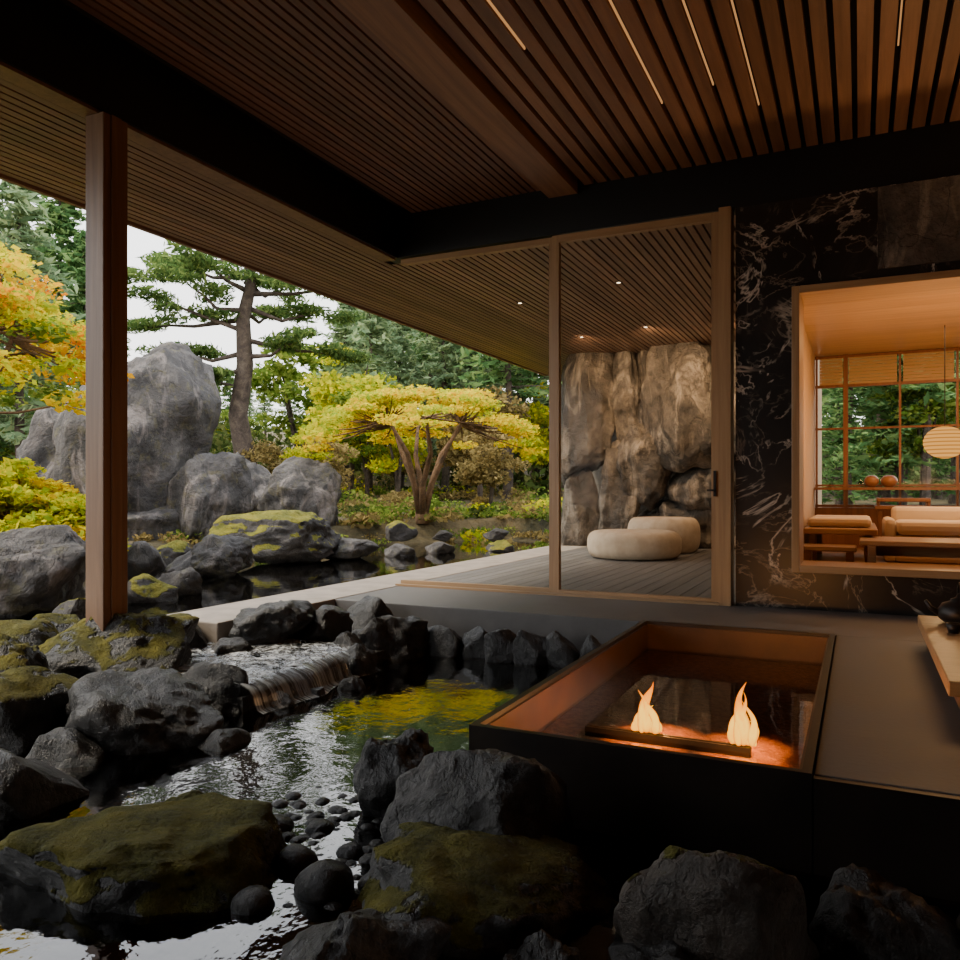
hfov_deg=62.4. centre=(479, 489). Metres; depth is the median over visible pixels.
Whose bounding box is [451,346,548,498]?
conifer tree
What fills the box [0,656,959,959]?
water
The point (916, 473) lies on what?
tree
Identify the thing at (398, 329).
conifer tree
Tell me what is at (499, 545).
rock
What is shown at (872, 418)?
conifer tree
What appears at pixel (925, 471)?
tree
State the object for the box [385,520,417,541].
rock
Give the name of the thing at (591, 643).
rock
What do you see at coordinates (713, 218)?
door
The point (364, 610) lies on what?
boulder
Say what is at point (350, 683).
rock
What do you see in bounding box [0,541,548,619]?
pond water
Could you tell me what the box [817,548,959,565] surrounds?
floor
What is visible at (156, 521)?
boulder
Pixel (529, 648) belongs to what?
rock
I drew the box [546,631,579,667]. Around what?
rock
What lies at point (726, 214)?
trim
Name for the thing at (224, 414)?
deciduous tree
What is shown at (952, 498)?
tree
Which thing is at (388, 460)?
deciduous tree
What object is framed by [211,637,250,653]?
rock
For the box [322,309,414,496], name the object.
conifer tree
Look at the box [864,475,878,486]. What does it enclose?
ceramic jar
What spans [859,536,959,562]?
coffee table
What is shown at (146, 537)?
ground cover
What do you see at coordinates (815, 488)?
shelf
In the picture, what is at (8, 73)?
trim
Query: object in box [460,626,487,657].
rock
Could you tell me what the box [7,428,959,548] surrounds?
ground
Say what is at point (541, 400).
conifer tree
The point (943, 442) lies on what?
paper lantern
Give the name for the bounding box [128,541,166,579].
rock
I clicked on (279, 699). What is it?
rock
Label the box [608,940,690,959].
rock
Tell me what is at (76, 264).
conifer tree
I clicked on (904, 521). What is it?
sofa
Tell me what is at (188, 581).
rock
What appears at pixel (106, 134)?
wooden column
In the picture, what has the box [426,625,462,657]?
rock
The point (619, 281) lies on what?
recessed light
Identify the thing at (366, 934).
boulder
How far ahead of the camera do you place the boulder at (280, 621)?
5.35 m
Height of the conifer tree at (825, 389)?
6.826 m
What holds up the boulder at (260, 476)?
on the ground at (426, 532)
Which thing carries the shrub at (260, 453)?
on the ground at (426, 532)
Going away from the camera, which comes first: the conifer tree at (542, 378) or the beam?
the beam
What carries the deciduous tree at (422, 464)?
on the ground at (426, 532)
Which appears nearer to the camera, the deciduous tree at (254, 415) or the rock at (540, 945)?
the rock at (540, 945)
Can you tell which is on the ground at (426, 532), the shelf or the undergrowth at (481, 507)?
the undergrowth at (481, 507)
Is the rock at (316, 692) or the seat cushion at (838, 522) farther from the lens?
the seat cushion at (838, 522)
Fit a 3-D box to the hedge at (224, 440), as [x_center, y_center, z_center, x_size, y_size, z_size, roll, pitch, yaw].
[1.130,-1.607,30.302,52.674,4.350,13.849,0,0,1]
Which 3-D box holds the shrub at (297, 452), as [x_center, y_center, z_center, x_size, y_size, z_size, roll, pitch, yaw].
[-4.346,-0.460,20.111,1.455,1.897,1.441,0,0,-28]
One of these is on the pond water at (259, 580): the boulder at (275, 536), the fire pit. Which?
the boulder at (275, 536)
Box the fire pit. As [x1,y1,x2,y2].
[469,620,834,873]
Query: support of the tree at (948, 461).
on the ground at (426, 532)
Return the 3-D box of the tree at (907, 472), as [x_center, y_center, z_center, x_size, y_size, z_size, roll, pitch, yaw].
[9.234,-1.859,17.329,2.256,4.875,2.023,0,0,-13]
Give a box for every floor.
[335,586,959,795]
[425,547,735,601]
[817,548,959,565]
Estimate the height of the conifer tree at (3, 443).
9.008 m
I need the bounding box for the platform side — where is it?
[813,775,959,902]
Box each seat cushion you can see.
[807,517,871,527]
[813,515,870,518]
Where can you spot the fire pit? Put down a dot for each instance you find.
(685, 785)
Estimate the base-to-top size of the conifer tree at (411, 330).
11.546 m
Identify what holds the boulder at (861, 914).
on the bed
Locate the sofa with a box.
[882,506,959,563]
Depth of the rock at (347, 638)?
5.35 m
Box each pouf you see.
[587,529,681,560]
[627,517,700,553]
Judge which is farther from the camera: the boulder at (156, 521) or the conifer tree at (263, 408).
the conifer tree at (263, 408)
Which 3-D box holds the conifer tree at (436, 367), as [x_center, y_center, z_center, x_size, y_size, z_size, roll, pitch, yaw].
[-1.223,-3.769,26.006,2.940,8.032,2.950,0,0,12]
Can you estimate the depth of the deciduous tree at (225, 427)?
33.36 m
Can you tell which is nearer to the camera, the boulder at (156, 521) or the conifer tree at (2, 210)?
the boulder at (156, 521)
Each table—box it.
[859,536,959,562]
[874,498,932,535]
[918,615,959,708]
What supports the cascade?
on the water at (304, 746)
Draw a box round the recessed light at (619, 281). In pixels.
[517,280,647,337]
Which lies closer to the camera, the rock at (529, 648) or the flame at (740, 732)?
the flame at (740, 732)
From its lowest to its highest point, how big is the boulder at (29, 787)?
0.475 m
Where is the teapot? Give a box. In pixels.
[924,582,959,622]
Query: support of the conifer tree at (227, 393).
on the ground at (426, 532)
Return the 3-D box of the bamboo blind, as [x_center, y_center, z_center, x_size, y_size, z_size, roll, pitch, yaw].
[5.917,-1.340,8.021,4.560,0.320,0.010,0,0,26]
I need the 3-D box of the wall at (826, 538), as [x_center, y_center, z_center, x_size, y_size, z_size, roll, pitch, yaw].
[6.073,0.425,8.001,4.960,0.450,0.080,0,0,26]
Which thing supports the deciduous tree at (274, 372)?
on the ground at (426, 532)
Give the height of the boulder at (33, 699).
0.562 m
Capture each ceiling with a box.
[0,78,735,375]
[59,0,959,212]
[804,292,959,356]
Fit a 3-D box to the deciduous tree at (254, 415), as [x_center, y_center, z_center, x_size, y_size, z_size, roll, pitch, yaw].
[-9.509,-2.046,32.930,1.682,2.307,1.791,0,0,-2]
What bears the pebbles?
on the bed
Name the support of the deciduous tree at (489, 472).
on the ground at (426, 532)
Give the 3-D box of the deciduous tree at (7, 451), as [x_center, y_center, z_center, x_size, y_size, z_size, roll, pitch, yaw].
[-12.878,-1.339,22.617,2.264,3.105,2.411,0,0,21]
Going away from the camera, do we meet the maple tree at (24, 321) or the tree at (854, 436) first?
the maple tree at (24, 321)
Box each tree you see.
[0,180,85,458]
[0,207,44,466]
[0,212,40,464]
[0,240,134,415]
[0,389,57,456]
[1,195,85,387]
[25,229,85,434]
[25,230,65,391]
[128,239,377,463]
[214,410,231,439]
[214,427,230,450]
[220,375,234,451]
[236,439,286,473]
[248,390,261,425]
[248,413,269,448]
[250,374,280,440]
[251,342,337,447]
[271,363,304,445]
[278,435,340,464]
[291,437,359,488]
[294,342,408,496]
[295,384,546,523]
[296,358,319,414]
[308,300,363,487]
[316,301,410,472]
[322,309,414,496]
[327,391,393,500]
[362,400,444,491]
[372,435,432,482]
[374,319,441,490]
[384,332,457,474]
[390,330,446,384]
[404,335,483,494]
[408,330,458,430]
[422,349,505,492]
[425,385,530,496]
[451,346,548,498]
[452,429,531,504]
[479,357,548,485]
[487,362,548,480]
[495,366,564,496]
[515,382,548,493]
[822,352,955,504]
[822,358,876,507]
[822,358,902,507]
[822,389,860,453]
[831,355,959,504]
[833,367,914,493]
[855,385,955,504]
[859,366,959,465]
[865,367,918,497]
[870,351,959,504]
[891,402,949,498]
[931,356,959,423]
[940,458,950,492]
[948,354,959,503]
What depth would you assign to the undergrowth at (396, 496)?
19.10 m
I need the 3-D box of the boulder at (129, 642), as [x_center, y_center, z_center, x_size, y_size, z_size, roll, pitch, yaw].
[-2.195,1.075,4.645,0.998,0.750,0.770,0,0,-2]
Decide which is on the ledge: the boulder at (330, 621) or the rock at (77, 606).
the boulder at (330, 621)
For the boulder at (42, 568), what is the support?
in the pond water at (259, 580)
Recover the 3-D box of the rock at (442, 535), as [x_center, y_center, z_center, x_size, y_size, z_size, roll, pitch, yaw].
[-0.707,0.860,14.864,0.396,0.220,0.323,0,0,-7]
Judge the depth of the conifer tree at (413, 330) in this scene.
33.54 m
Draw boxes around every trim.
[0,61,394,261]
[719,206,733,605]
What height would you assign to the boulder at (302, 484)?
1.705 m
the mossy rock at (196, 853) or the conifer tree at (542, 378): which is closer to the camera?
the mossy rock at (196, 853)
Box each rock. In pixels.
[0,792,286,916]
[25,727,108,767]
[32,613,79,631]
[52,598,85,619]
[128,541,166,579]
[128,573,177,602]
[157,540,191,565]
[158,567,202,595]
[164,790,204,801]
[168,613,206,647]
[197,728,251,751]
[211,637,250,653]
[262,691,294,707]
[303,687,324,697]
[325,537,379,559]
[331,631,364,657]
[337,677,365,689]
[340,643,378,677]
[384,543,415,556]
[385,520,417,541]
[425,541,454,553]
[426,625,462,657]
[432,530,452,541]
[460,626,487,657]
[482,528,508,541]
[484,628,516,662]
[486,540,514,551]
[503,928,579,959]
[512,630,547,665]
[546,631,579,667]
[579,634,600,657]
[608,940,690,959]
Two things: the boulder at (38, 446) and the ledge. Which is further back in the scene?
the boulder at (38, 446)
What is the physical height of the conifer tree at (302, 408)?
5.030 m
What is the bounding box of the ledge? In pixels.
[236,650,383,711]
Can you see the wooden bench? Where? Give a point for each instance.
(815, 546)
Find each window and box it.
[792,269,959,578]
[815,347,959,507]
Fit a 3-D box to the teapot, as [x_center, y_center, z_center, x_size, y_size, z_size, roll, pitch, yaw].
[2.648,0.625,4.396,0.220,0.231,0.248,0,0,-26]
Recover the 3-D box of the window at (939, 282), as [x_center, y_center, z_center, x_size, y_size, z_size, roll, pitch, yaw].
[4.100,-0.455,5.387,3.660,2.150,0.500,0,0,26]
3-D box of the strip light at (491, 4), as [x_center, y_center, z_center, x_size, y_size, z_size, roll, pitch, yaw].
[1.334,-2.588,1.911,4.764,0.014,6.600,0,0,26]
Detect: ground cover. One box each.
[132,499,561,543]
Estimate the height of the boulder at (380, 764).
0.538 m
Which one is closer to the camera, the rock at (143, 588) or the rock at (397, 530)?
the rock at (143, 588)
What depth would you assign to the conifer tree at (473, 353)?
26.46 m
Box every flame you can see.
[631,682,661,733]
[727,683,758,746]
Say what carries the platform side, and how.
attached to the floor at (890, 718)
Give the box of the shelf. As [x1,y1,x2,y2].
[814,487,959,489]
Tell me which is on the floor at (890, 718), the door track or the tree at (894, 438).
the door track
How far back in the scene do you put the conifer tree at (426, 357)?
31.76 m
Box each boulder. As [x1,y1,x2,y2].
[0,525,85,615]
[0,619,59,645]
[0,631,48,672]
[0,666,78,754]
[0,748,88,820]
[16,406,59,481]
[38,612,199,678]
[52,341,221,511]
[64,667,223,755]
[128,506,179,540]
[164,534,254,577]
[166,452,255,543]
[182,661,248,713]
[208,510,341,563]
[229,600,315,644]
[235,452,271,511]
[257,456,341,525]
[279,908,451,959]
[295,605,353,641]
[347,595,392,630]
[352,615,427,661]
[352,728,433,817]
[358,821,617,959]
[380,749,576,845]
[613,845,819,959]
[809,863,959,959]
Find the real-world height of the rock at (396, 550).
0.286 m
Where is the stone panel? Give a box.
[878,175,959,268]
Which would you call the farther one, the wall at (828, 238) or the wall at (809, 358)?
the wall at (809, 358)
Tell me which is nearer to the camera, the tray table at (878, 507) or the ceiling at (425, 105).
the ceiling at (425, 105)
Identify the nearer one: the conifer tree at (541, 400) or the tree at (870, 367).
the tree at (870, 367)
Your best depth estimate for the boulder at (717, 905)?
2.00 m
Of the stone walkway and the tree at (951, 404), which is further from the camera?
the tree at (951, 404)
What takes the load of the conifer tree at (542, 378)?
on the ground at (426, 532)
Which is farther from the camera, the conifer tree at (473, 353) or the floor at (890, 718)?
the conifer tree at (473, 353)
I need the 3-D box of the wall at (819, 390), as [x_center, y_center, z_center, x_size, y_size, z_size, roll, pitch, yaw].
[3.719,-0.525,9.196,0.200,3.450,6.600,0,0,26]
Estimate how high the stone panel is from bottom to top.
0.590 m
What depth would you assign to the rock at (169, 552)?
10.23 m
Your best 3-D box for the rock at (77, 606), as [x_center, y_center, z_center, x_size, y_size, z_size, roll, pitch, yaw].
[-2.984,0.956,5.799,0.336,0.352,0.341,0,0,26]
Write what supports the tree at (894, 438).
on the ground at (426, 532)
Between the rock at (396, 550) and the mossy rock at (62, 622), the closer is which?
the mossy rock at (62, 622)
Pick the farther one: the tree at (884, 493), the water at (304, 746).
the tree at (884, 493)
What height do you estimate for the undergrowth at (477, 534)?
2.650 m
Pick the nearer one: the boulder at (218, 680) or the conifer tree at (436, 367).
the boulder at (218, 680)
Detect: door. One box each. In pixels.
[401,237,551,592]
[552,212,718,601]
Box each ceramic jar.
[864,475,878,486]
[880,475,897,486]
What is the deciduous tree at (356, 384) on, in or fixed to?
on the ground at (426, 532)
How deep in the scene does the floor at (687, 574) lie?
8.34 m
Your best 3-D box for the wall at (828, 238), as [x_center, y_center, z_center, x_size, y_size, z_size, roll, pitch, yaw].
[4.497,-0.650,5.070,5.470,3.100,0.170,0,0,26]
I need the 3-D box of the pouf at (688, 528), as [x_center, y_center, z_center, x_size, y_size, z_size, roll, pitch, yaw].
[2.677,0.650,11.558,1.040,0.500,1.040,0,0,13]
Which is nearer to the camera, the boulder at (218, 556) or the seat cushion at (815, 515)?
the seat cushion at (815, 515)
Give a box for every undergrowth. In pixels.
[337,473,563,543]
[338,474,548,520]
[342,477,562,541]
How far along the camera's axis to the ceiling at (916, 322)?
7.27 m
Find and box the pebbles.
[230,786,383,915]
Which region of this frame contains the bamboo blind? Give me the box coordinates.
[819,351,953,385]
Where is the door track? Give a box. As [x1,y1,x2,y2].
[395,583,718,605]
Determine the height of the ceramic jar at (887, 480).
0.130 m
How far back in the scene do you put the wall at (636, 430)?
12.30 m
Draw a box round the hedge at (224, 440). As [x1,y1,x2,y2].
[0,417,950,494]
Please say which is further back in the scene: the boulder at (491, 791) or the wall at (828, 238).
the wall at (828, 238)
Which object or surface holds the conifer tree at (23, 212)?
on the ground at (426, 532)
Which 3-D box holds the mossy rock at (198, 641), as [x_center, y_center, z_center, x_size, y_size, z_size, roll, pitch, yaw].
[-2.014,0.995,5.272,0.387,0.350,0.324,0,0,-28]
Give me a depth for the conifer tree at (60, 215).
24.70 m
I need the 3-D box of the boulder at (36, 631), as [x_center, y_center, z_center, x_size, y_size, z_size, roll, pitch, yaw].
[-2.688,0.973,4.601,0.413,0.425,0.509,0,0,26]
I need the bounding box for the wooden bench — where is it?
[804,523,877,561]
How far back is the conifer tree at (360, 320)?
29.85 m
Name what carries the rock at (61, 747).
on the bed
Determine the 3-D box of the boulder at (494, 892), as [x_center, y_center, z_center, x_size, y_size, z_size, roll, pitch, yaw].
[0.037,1.261,2.316,0.816,0.462,0.701,0,0,26]
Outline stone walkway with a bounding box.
[167,545,586,642]
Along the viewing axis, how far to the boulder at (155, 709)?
3.70 m
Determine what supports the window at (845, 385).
in the wall at (826, 538)
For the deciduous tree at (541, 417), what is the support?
on the ground at (426, 532)
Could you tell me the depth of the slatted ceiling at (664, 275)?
7.80 m
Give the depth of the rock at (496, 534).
14.53 m
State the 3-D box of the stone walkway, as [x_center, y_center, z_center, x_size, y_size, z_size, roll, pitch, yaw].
[-0.126,1.147,9.458,0.600,0.505,8.850,0,0,26]
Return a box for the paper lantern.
[923,325,959,458]
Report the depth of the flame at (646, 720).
3.40 m
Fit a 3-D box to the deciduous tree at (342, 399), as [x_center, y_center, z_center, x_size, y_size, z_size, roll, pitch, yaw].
[-3.464,-1.222,22.982,2.349,3.222,2.502,0,0,-12]
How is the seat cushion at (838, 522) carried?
on the wooden bench
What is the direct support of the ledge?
on the bed
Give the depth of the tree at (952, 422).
17.35 m
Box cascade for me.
[177,638,363,713]
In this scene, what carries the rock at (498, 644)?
on the bed
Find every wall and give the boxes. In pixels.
[561,340,735,548]
[736,175,959,615]
[804,326,814,543]
[815,360,821,503]
[815,507,890,547]
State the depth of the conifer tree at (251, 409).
47.93 m
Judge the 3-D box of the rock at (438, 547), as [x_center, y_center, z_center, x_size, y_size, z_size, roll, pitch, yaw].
[-0.665,0.983,13.011,0.462,0.286,0.394,0,0,-44]
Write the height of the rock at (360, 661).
0.375 m
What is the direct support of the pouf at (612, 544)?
on the floor at (687, 574)
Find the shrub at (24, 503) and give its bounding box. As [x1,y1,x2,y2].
[0,457,130,550]
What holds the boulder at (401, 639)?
on the bed
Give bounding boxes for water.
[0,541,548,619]
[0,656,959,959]
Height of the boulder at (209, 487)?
1.760 m
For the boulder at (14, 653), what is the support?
on the bed
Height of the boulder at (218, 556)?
0.638 m
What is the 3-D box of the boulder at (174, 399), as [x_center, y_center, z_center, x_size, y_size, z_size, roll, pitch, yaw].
[-5.517,-0.497,12.783,2.508,3.905,1.982,0,0,-37]
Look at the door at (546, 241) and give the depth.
7.00 m
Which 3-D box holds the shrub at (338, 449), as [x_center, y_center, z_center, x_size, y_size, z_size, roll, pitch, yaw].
[-3.938,-0.429,20.270,1.698,1.873,1.662,0,0,-27]
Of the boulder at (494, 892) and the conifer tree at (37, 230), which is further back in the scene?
the conifer tree at (37, 230)
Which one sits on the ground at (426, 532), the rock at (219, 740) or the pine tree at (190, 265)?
the pine tree at (190, 265)
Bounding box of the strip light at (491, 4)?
[487,0,902,104]
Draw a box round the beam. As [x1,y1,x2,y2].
[0,0,959,264]
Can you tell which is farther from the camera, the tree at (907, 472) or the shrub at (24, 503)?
the tree at (907, 472)
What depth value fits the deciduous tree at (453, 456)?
22.89 m
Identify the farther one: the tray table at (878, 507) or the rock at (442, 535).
the rock at (442, 535)
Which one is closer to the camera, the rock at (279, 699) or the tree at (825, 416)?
the rock at (279, 699)
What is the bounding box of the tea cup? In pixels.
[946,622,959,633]
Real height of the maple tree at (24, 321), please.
4.002 m
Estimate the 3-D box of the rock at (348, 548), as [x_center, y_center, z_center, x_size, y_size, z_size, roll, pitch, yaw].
[-1.999,0.888,11.860,0.810,0.396,0.700,0,0,26]
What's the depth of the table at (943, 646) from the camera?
3.68 m
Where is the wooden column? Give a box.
[86,111,127,630]
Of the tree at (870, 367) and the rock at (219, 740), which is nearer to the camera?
the rock at (219, 740)
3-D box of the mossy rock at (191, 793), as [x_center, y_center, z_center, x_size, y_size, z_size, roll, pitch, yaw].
[-1.103,1.260,2.852,0.302,0.297,0.294,0,0,26]
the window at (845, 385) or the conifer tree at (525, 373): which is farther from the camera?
the conifer tree at (525, 373)
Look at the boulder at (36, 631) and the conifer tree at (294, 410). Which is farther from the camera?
the conifer tree at (294, 410)

